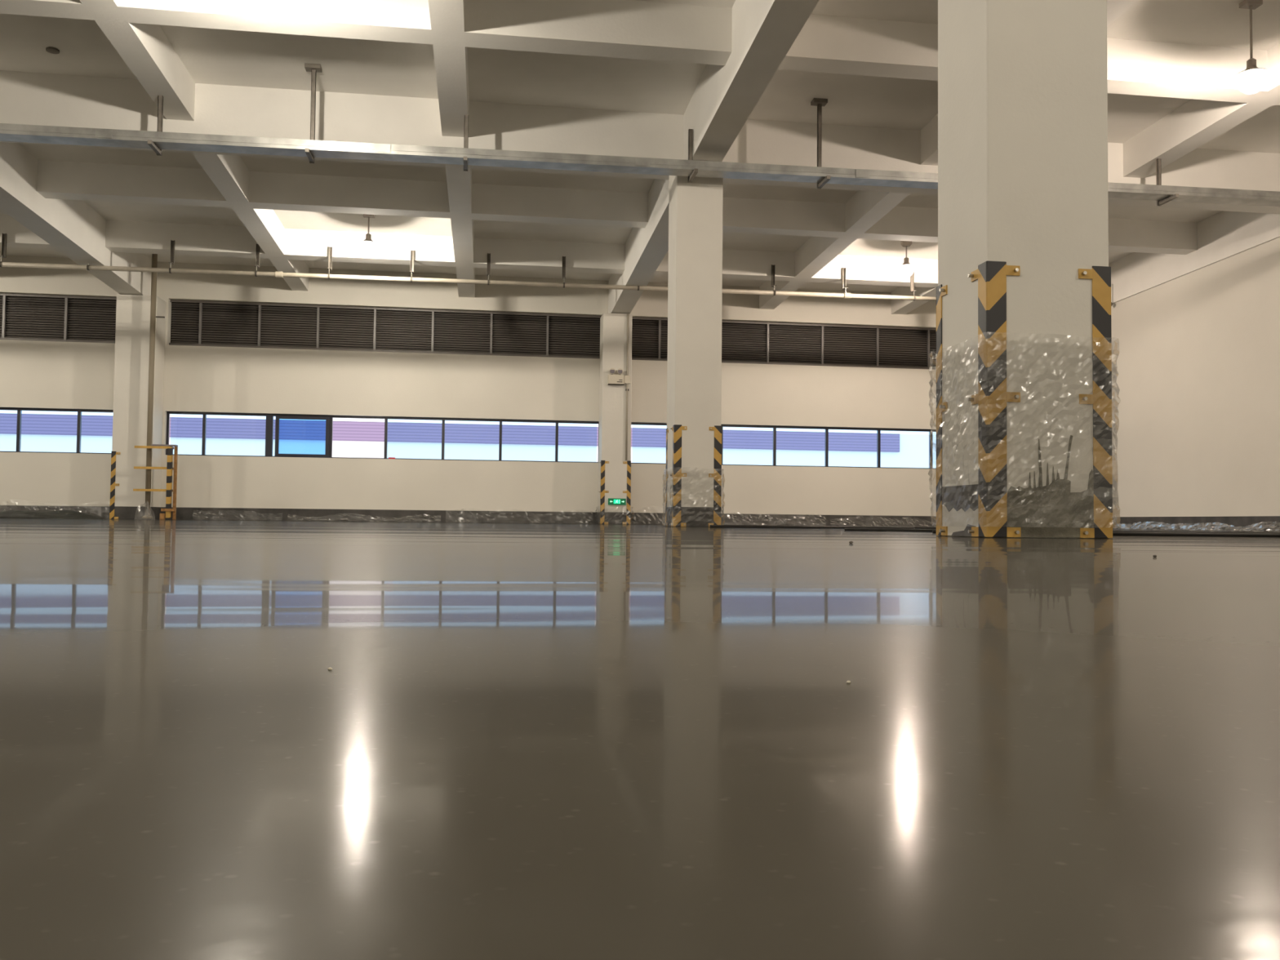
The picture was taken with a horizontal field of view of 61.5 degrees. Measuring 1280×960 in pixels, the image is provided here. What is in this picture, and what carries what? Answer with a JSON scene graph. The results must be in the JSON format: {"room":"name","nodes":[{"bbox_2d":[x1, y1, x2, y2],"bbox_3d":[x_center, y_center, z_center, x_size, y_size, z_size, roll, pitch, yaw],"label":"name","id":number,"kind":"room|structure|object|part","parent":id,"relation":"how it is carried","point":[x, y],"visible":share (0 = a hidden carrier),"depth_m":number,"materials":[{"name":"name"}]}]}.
{"room":"empty warehouse","nodes":[
{"label":"empty warehouse","id":0,"kind":"room"},
{"bbox_2d":[0,254,936,519],"bbox_3d":[-9.868,-1.801,21.316,37.640,5.159,0.240,1,-2,-8],"label":"wall","id":1,"kind":"structure","parent":0,"point":[34,374],"depth_m":21.99,"materials":[{"name":"paint"}]},
{"bbox_2d":[0,407,113,453],"bbox_3d":[-14.328,-1.004,20.656,8.450,0.870,0.070,1,-2,-8],"label":"window","id":2,"kind":"structure","parent":1,"relation":"in","point":[79,411],"depth_m":21.05,"materials":[{"name":"black"}]},
{"bbox_2d":[0,293,116,342],"bbox_3d":[-14.312,-3.210,20.791,8.450,0.930,0.118,1,-2,-8],"label":"air vent","id":3,"kind":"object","parent":1,"relation":"in","point":[23,317],"depth_m":21.20,"materials":[{"name":"black metal"}]},
{"bbox_3d":[-12.426,-3.188,21.034,0.044,0.825,0.055,1,-2,-8],"label":"louver post","id":4,"kind":"part","parent":3,"relation":"part of","materials":[{"name":"grey metal"}]},
{"bbox_3d":[-11.301,-3.170,21.194,0.044,0.825,0.055,1,-2,-8],"label":"louver post","id":5,"kind":"part","parent":3,"relation":"part of","materials":[{"name":"grey metal"}]},
{"bbox_2d":[168,299,601,358],"bbox_3d":[-5.096,-3.062,22.108,8.650,0.930,0.118,1,-2,-8],"label":"air vent","id":6,"kind":"object","parent":1,"relation":"in","point":[193,322],"depth_m":22.09,"materials":[{"name":"black metal"}]},
{"bbox_3d":[-8.800,-3.130,21.552,0.044,0.825,0.055,1,-2,-8],"label":"louver post","id":7,"kind":"part","parent":6,"relation":"part of","materials":[{"name":"grey metal"}]},
{"bbox_3d":[-7.675,-3.112,21.713,0.044,0.825,0.055,1,-2,-8],"label":"louver post","id":8,"kind":"part","parent":6,"relation":"part of","materials":[{"name":"grey metal"}]},
{"bbox_3d":[-6.543,-3.094,21.875,0.044,0.825,0.055,1,-2,-8],"label":"louver post","id":9,"kind":"part","parent":6,"relation":"part of","materials":[{"name":"grey metal"}]},
{"bbox_3d":[-5.428,-3.076,22.034,0.044,0.825,0.055,1,-2,-8],"label":"louver post","id":10,"kind":"part","parent":6,"relation":"part of","materials":[{"name":"grey metal"}]},
{"bbox_3d":[-4.274,-3.058,22.199,0.044,0.825,0.055,1,-2,-8],"label":"louver post","id":11,"kind":"part","parent":6,"relation":"part of","materials":[{"name":"grey metal"}]},
{"bbox_3d":[-3.090,-3.039,22.368,0.044,0.825,0.055,1,-2,-8],"label":"louver post","id":12,"kind":"part","parent":6,"relation":"part of","materials":[{"name":"grey metal"}]},
{"bbox_3d":[-1.936,-3.020,22.533,0.044,0.825,0.055,1,-2,-8],"label":"louver post","id":13,"kind":"part","parent":6,"relation":"part of","materials":[{"name":"grey metal"}]},
{"bbox_2d":[0,411,936,468],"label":"window","id":14,"kind":"structure","parent":1,"relation":"in","point":[269,417],"depth_m":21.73,"materials":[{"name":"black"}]},
{"bbox_3d":[-6.796,-0.866,21.666,1.050,0.820,0.040,1,-2,-8],"label":"sliding sash","id":15,"kind":"part","parent":14,"relation":"part of","materials":[{"name":"black"}]},
{"bbox_2d":[0,505,936,527],"bbox_3d":[-9.882,0.649,21.095,37.628,0.245,0.012,1,-2,-8],"label":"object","id":16,"kind":"structure","parent":1,"relation":"attached to","point":[182,513],"depth_m":21.98,"materials":[{"name":"grey paint"}]},
{"bbox_2d":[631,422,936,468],"bbox_3d":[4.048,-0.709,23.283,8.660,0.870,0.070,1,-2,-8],"label":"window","id":17,"kind":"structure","parent":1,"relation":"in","point":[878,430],"depth_m":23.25,"materials":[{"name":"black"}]},
{"bbox_2d":[631,316,936,369],"bbox_3d":[4.064,-2.915,23.417,8.660,0.930,0.118,1,-2,-8],"label":"air vent","id":18,"kind":"object","parent":1,"relation":"in","point":[742,341],"depth_m":23.37,"materials":[{"name":"black metal"}]},
{"bbox_3d":[0.416,-2.982,22.869,0.044,0.825,0.055,1,-2,-8],"label":"louver post","id":19,"kind":"part","parent":18,"relation":"part of","materials":[{"name":"grey metal"}]},
{"bbox_3d":[2.756,-2.945,23.204,0.044,0.825,0.055,1,-2,-8],"label":"louver post","id":20,"kind":"part","parent":18,"relation":"part of","materials":[{"name":"grey metal"}]},
{"bbox_3d":[3.960,-2.925,23.376,0.044,0.825,0.055,1,-2,-8],"label":"louver post","id":21,"kind":"part","parent":18,"relation":"part of","materials":[{"name":"grey metal"}]},
{"bbox_3d":[5.196,-2.905,23.552,0.044,0.825,0.055,1,-2,-8],"label":"louver post","id":22,"kind":"part","parent":18,"relation":"part of","materials":[{"name":"grey metal"}]},
{"bbox_3d":[6.355,-2.887,23.718,0.044,0.825,0.055,1,-2,-8],"label":"louver post","id":23,"kind":"part","parent":18,"relation":"part of","materials":[{"name":"grey metal"}]},
{"bbox_2d":[0,518,1279,959],"bbox_3d":[-7.416,0.280,3.929,38.240,0.300,35.300,1,-2,-8],"label":"floor","id":24,"kind":"structure","parent":0,"point":[519,741],"depth_m":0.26,"materials":[{"name":"concrete"}]},
{"bbox_2d":[0,510,103,519],"bbox_3d":[-10.964,0.627,19.734,2.100,0.157,0.702,1,-2,-8],"label":"sheet","id":25,"kind":"object","parent":24,"relation":"on","point":[71,514],"visible":0.98,"depth_m":19.53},
{"bbox_2d":[0,500,106,519],"bbox_3d":[-11.920,0.547,20.601,3.450,0.359,0.356,1,-2,-8],"label":"strip","id":26,"kind":"object","parent":24,"relation":"on","point":[7,504],"visible":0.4,"depth_m":20.71,"materials":[{"name":"plastic"}]},
{"bbox_2d":[111,294,165,519],"bbox_3d":[-9.733,-1.391,20.889,0.748,4.308,0.594,1,-2,-8],"label":"concrete column","id":27,"kind":"structure","parent":24,"relation":"on","point":[131,361],"depth_m":20.62,"materials":[{"name":"grey paint"}]},
{"bbox_2d":[109,451,119,519],"bbox_3d":[-10.045,0.099,20.530,0.238,1.293,0.117,-1,-3,37],"label":"guard","id":28,"kind":"object","parent":27,"relation":"attached to","point":[113,484],"visible":1,"depth_m":20.49,"materials":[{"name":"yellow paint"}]},
{"bbox_2d":[134,500,155,519],"bbox_3d":[-9.257,0.559,20.092,0.328,0.356,0.287,0,-2,10],"label":"bunch","id":29,"kind":"object","parent":24,"relation":"on","point":[152,513],"visible":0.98,"depth_m":20.17,"materials":[{"name":"plastic"}]},
{"bbox_2d":[141,253,164,518],"bbox_3d":[-9.226,-1.825,20.429,0.300,5.110,0.200,1,-2,-8],"label":"riser pipe","id":30,"kind":"object","parent":24,"relation":"on","point":[154,256],"visible":0.9,"depth_m":20.39,"materials":[{"name":"white metal"}]},
{"bbox_2d":[133,444,177,519],"bbox_3d":[-9.118,0.037,20.263,0.745,1.412,0.240,1,-2,-8],"label":"guard rail","id":31,"kind":"object","parent":24,"relation":"on","point":[168,509],"visible":1,"depth_m":20.22,"materials":[{"name":"yellow metal"}]},
{"bbox_3d":[-8.963,-0.651,20.296,0.440,0.030,0.110,1,-2,-8],"label":"plate","id":32,"kind":"part","parent":31,"relation":"part of","materials":[{"name":"grey"}]},
{"bbox_3d":[-8.856,0.061,20.249,0.080,1.365,0.080,1,-2,-8],"label":"striped post","id":33,"kind":"part","parent":31,"relation":"part of","materials":[{"name":"yellow metal"}]},
{"bbox_3d":[-8.783,0.050,20.336,0.050,1.395,0.050,1,-2,-8],"label":"post","id":34,"kind":"part","parent":31,"relation":"part of","materials":[{"name":"brown metal"}]},
{"bbox_2d":[189,510,281,520],"bbox_3d":[-7.936,0.692,21.160,1.700,0.197,0.359,1,-2,-8],"label":"strip","id":35,"kind":"object","parent":24,"relation":"on","point":[197,510],"visible":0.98,"depth_m":21.22,"materials":[{"name":"plastic"}]},
{"bbox_2d":[284,514,440,522],"bbox_3d":[-5.511,0.747,21.505,3.000,0.164,0.364,1,-2,-8],"label":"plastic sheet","id":36,"kind":"object","parent":24,"relation":"on","point":[429,515],"visible":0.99,"depth_m":21.68,"materials":[{"name":"plastic"}]},
{"bbox_2d":[444,508,594,524],"bbox_3d":[-2.443,0.735,21.954,3.000,0.288,0.366,1,-2,-8],"label":"strip","id":37,"kind":"object","parent":24,"relation":"on","point":[458,521],"visible":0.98,"depth_m":21.97,"materials":[{"name":"plastic"}]},
{"bbox_2d":[597,312,632,524],"bbox_3d":[-0.517,-1.243,22.206,0.608,4.308,0.594,1,-2,-8],"label":"concrete column","id":38,"kind":"structure","parent":24,"relation":"on","point":[613,326],"depth_m":21.93,"materials":[{"name":"grey paint"}]},
{"bbox_2d":[598,460,608,524],"bbox_3d":[-0.760,0.248,21.858,0.238,1.293,0.117,-1,-3,37],"label":"guard","id":39,"kind":"object","parent":38,"relation":"attached to","point":[602,491],"visible":1,"depth_m":21.82,"materials":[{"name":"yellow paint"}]},
{"bbox_2d":[594,506,634,524],"bbox_3d":[-0.532,0.718,22.071,0.767,0.358,0.614,1,-2,-8],"label":"wrap","id":40,"kind":"object","parent":38,"relation":"attached to","point":[632,513],"visible":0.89,"depth_m":22.03,"materials":[{"name":"plastic"}]},
{"bbox_2d":[608,368,624,385],"bbox_3d":[-0.484,-2.103,21.891,0.330,0.326,0.108,1,-2,-8],"label":"emergency light","id":41,"kind":"object","parent":38,"relation":"attached to","point":[616,380],"visible":1,"depth_m":21.86,"materials":[{"name":"beige plastic"}]},
{"bbox_2d":[608,497,626,505],"bbox_3d":[-0.466,0.438,21.831,0.360,0.130,0.043,1,-2,-8],"label":"exit sign","id":42,"kind":"object","parent":38,"relation":"attached to","point":[611,500],"visible":1,"depth_m":21.81,"materials":[{"name":"green plastic"}]},
{"bbox_2d":[623,313,630,460],"bbox_3d":[-0.267,-1.897,21.939,0.120,3.000,0.059,1,-2,-8],"label":"conduit pipe","id":43,"kind":"object","parent":38,"relation":"attached to","point":[627,378],"visible":1,"depth_m":21.92,"materials":[{"name":"beige plastic"}]},
{"bbox_2d":[622,460,631,524],"bbox_3d":[-0.234,0.256,21.933,0.117,1.293,0.238,-1,-3,37],"label":"guard","id":44,"kind":"object","parent":38,"relation":"attached to","point":[628,491],"visible":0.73,"depth_m":21.89,"materials":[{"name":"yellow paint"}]},
{"bbox_2d":[632,506,662,524],"bbox_3d":[0.627,0.733,22.390,1.600,0.389,0.352,1,-2,-8],"label":"strip","id":45,"kind":"object","parent":24,"relation":"on","point":[637,513],"visible":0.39,"depth_m":22.44,"materials":[{"name":"plastic"}]},
{"bbox_2d":[666,175,723,527],"bbox_3d":[0.689,-1.694,13.709,0.598,4.574,0.608,1,-2,-8],"label":"concrete column","id":46,"kind":"structure","parent":24,"relation":"on","point":[695,276],"depth_m":13.43,"materials":[{"name":"grey paint"}]},
{"bbox_2d":[665,428,668,526],"bbox_3d":[0.377,-0.035,13.867,0.117,1.260,0.238,-1,-3,37],"label":"guard","id":47,"kind":"object","parent":46,"relation":"attached to","point":[667,429],"visible":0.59,"depth_m":13.84,"materials":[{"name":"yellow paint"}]},
{"bbox_2d":[669,424,687,526],"bbox_3d":[0.451,-0.054,13.349,0.238,1.260,0.117,-1,-3,37],"label":"guard","id":48,"kind":"object","parent":46,"relation":"attached to","point":[677,474],"visible":0.99,"depth_m":13.31,"materials":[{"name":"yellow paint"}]},
{"bbox_2d":[662,468,724,525],"bbox_3d":[0.669,0.218,13.632,0.717,0.728,0.714,1,-2,-8],"label":"wrap","id":49,"kind":"object","parent":46,"relation":"attached to","point":[722,521],"visible":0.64,"depth_m":13.51,"materials":[{"name":"plastic"}]},
{"bbox_2d":[708,425,721,526],"bbox_3d":[0.967,-0.045,13.422,0.117,1.260,0.238,-1,-3,37],"label":"guard","id":50,"kind":"object","parent":46,"relation":"attached to","point":[717,476],"visible":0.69,"depth_m":13.38,"materials":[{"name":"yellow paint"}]},
{"bbox_2d":[724,511,826,525],"bbox_3d":[2.804,0.823,22.695,2.400,0.279,0.364,1,-2,-8],"label":"strip","id":51,"kind":"object","parent":24,"relation":"on","point":[735,514],"visible":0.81,"depth_m":22.75,"materials":[{"name":"plastic"}]},
{"bbox_2d":[710,524,914,528],"bbox_3d":[2.016,0.559,12.703,2.413,0.032,0.432,1,-2,-8],"label":"cable","id":52,"kind":"object","parent":24,"relation":"on","point":[711,526],"visible":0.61,"depth_m":12.55,"materials":[{"name":"black rubber"}]},
{"bbox_2d":[740,524,936,528],"bbox_3d":[3.095,0.661,15.028,4.010,0.028,0.528,1,-2,-8],"label":"cable","id":53,"kind":"object","parent":24,"relation":"on","point":[915,527],"visible":0.15,"depth_m":15.32,"materials":[{"name":"black rubber"}]},
{"bbox_2d":[830,516,936,527],"bbox_3d":[6.120,0.889,23.171,4.100,0.253,0.370,1,-2,-8],"label":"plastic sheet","id":54,"kind":"object","parent":24,"relation":"on","point":[886,519],"visible":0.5,"depth_m":23.19,"materials":[{"name":"plastic"}]},
{"bbox_2d":[937,0,1109,538],"bbox_3d":[1.855,-2.142,5.273,0.603,4.839,0.554,1,-2,-8],"label":"concrete column","id":55,"kind":"structure","parent":24,"relation":"on","point":[1023,84],"depth_m":4.98,"materials":[{"name":"paint"}]},
{"bbox_2d":[936,284,947,535],"bbox_3d":[1.546,-0.351,5.418,0.102,1.260,0.216,-2,-3,44],"label":"guard","id":56,"kind":"object","parent":55,"relation":"attached to","point":[941,291],"visible":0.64,"depth_m":5.39,"materials":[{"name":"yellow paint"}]},
{"bbox_2d":[967,260,1021,537],"bbox_3d":[1.608,-0.369,4.934,0.238,1.260,0.117,-1,-3,37],"label":"guard","id":57,"kind":"object","parent":55,"relation":"attached to","point":[992,397],"visible":1,"depth_m":4.90,"materials":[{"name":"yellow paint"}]},
{"bbox_2d":[928,338,1120,528],"bbox_3d":[1.836,-0.217,5.200,0.694,0.886,0.643,1,-2,-8],"label":"wrap","id":58,"kind":"object","parent":55,"relation":"attached to","point":[1115,344],"visible":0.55,"depth_m":5.01,"materials":[{"name":"clear plastic"}]},
{"bbox_2d":[1078,266,1112,537],"bbox_3d":[2.135,-0.360,5.009,0.117,1.260,0.238,-1,-3,37],"label":"guard","id":59,"kind":"object","parent":55,"relation":"attached to","point":[1101,397],"visible":0.98,"depth_m":4.96,"materials":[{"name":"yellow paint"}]},
{"bbox_2d":[844,528,1279,533],"bbox_3d":[3.920,0.439,9.089,4.461,0.022,0.922,1,-2,-8],"label":"cable","id":60,"kind":"object","parent":24,"relation":"on","point":[845,529],"visible":0.35,"depth_m":8.86,"materials":[{"name":"black rubber"}]},
{"bbox_2d":[932,529,1279,537],"bbox_3d":[3.725,0.351,6.903,3.614,0.022,0.694,0,-2,3],"label":"cable","id":61,"kind":"object","parent":24,"relation":"on","point":[1153,534],"visible":0.49,"depth_m":6.81,"materials":[{"name":"black rubber"}]},
{"bbox_2d":[1112,521,1279,532],"bbox_3d":[9.820,0.646,14.780,0.373,0.165,12.500,1,-2,-8],"label":"plastic sheet","id":62,"kind":"object","parent":24,"relation":"on","point":[1145,525],"visible":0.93,"depth_m":18.19,"materials":[{"name":"plastic"}]},
{"bbox_2d":[0,0,1279,314],"bbox_3d":[-7.358,-5.242,4.144,38.240,2.135,35.300,1,-2,-8],"label":"ceiling","id":63,"kind":"structure","parent":0,"point":[607,77],"depth_m":13.78,"materials":[{"name":"paint"}]},
{"bbox_2d":[45,46,59,53],"bbox_3d":[-6.738,-4.924,12.349,0.140,0.034,0.136,1,-2,-8],"label":"boss","id":64,"kind":"object","parent":63,"relation":"attached to","point":[51,50],"visible":1,"depth_m":12.32,"materials":[{"name":"metal"}]},
{"bbox_2d":[359,213,377,249],"bbox_3d":[-4.603,-4.171,18.248,0.304,0.696,0.304,1,-2,-8],"label":"pendant lamp","id":65,"kind":"object","parent":63,"relation":"hanging from","point":[368,242],"visible":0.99,"depth_m":18.21,"materials":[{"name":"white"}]},
{"bbox_3d":[-4.605,-3.946,18.239,0.104,0.096,0.101,1,-2,-8],"label":"bulb","id":66,"kind":"part","parent":65,"relation":"part of","materials":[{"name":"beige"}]},
{"bbox_3d":[-4.601,-4.295,18.253,0.022,0.355,0.022,0,-2,14],"label":"stem","id":67,"kind":"part","parent":65,"relation":"part of","materials":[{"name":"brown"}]},
{"bbox_2d":[0,233,936,301],"bbox_3d":[-4.755,-3.849,19.207,27.900,0.715,0.173,1,-2,-8],"label":"pipe","id":68,"kind":"object","parent":63,"relation":"hanging from","point":[277,274],"visible":0.79,"depth_m":19.27,"materials":[{"name":"metal"}]},
{"bbox_2d":[0,62,1279,206],"bbox_3d":[-3.798,-4.298,12.561,27.900,1.210,0.430,1,-2,-8],"label":"cable tray","id":69,"kind":"object","parent":63,"relation":"hanging from","point":[158,140],"visible":0.98,"depth_m":12.82,"materials":[{"name":"metal"}]},
{"bbox_3d":[-6.005,-3.880,12.053,0.180,0.095,0.004,1,-2,-8],"label":"joint plate","id":70,"kind":"part","parent":69,"relation":"part of","materials":[{"name":"metal"}]},
{"bbox_3d":[-3.862,-4.873,12.724,0.180,0.049,0.130,1,-2,-8],"label":"head plate","id":71,"kind":"part","parent":69,"relation":"part of","materials":[{"name":"metal"}]},
{"bbox_3d":[-2.986,-3.848,12.485,0.180,0.095,0.004,1,-2,-8],"label":"joint plate","id":72,"kind":"part","parent":69,"relation":"part of","materials":[{"name":"metal"}]},
{"bbox_3d":[0.033,-3.816,12.918,0.180,0.095,0.004,1,-2,-8],"label":"joint plate","id":73,"kind":"part","parent":69,"relation":"part of","materials":[{"name":"metal"}]},
{"bbox_3d":[2.265,-4.775,13.600,0.180,0.049,0.130,1,-2,-8],"label":"head plate","id":74,"kind":"part","parent":69,"relation":"part of","materials":[{"name":"metal"}]},
{"bbox_3d":[2.755,-3.788,13.307,0.180,0.095,0.004,1,-2,-8],"label":"joint plate","id":75,"kind":"part","parent":69,"relation":"part of","materials":[{"name":"metal"}]},
{"bbox_2d":[897,240,915,272],"bbox_3d":[4.825,-4.022,19.495,0.304,0.693,0.304,1,-2,-8],"label":"pendant lamp","id":76,"kind":"object","parent":63,"relation":"hanging from","point":[906,265],"visible":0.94,"depth_m":19.45,"materials":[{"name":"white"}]},
{"bbox_3d":[4.822,-3.799,19.486,0.104,0.096,0.101,1,-2,-8],"label":"bulb","id":77,"kind":"part","parent":76,"relation":"part of","materials":[{"name":"beige glass"}]},
{"bbox_2d":[1235,0,1268,86],"bbox_3d":[6.305,-4.468,11.101,0.304,0.964,0.304,1,-2,-8],"label":"pendant lamp","id":78,"kind":"object","parent":63,"relation":"hanging from","point":[1252,73],"visible":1,"depth_m":11.07,"materials":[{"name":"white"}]},
{"bbox_3d":[6.306,-4.593,11.105,0.022,0.623,0.022,2,-3,-31],"label":"stem","id":79,"kind":"part","parent":78,"relation":"part of","materials":[{"name":"brown"}]},
{"bbox_3d":[6.301,-4.110,11.087,0.104,0.096,0.101,1,-2,-8],"label":"bulb","id":80,"kind":"part","parent":78,"relation":"part of","materials":[{"name":"beige glass"}]},
{"bbox_2d":[1111,237,1279,516],"bbox_3d":[11.377,-2.611,6.856,0.300,6.100,34.940,1,-2,-8],"label":"wall","id":81,"kind":"structure","parent":0,"point":[1197,381],"depth_m":18.29,"materials":[{"name":"paint"}]},
{"bbox_2d":[1120,515,1279,532],"bbox_3d":[11.209,0.307,6.602,0.012,0.245,34.700,1,-2,-8],"label":"baseboard","id":82,"kind":"structure","parent":81,"relation":"attached to","point":[1243,521],"depth_m":18.07,"materials":[{"name":"grey paint"}]}
]}

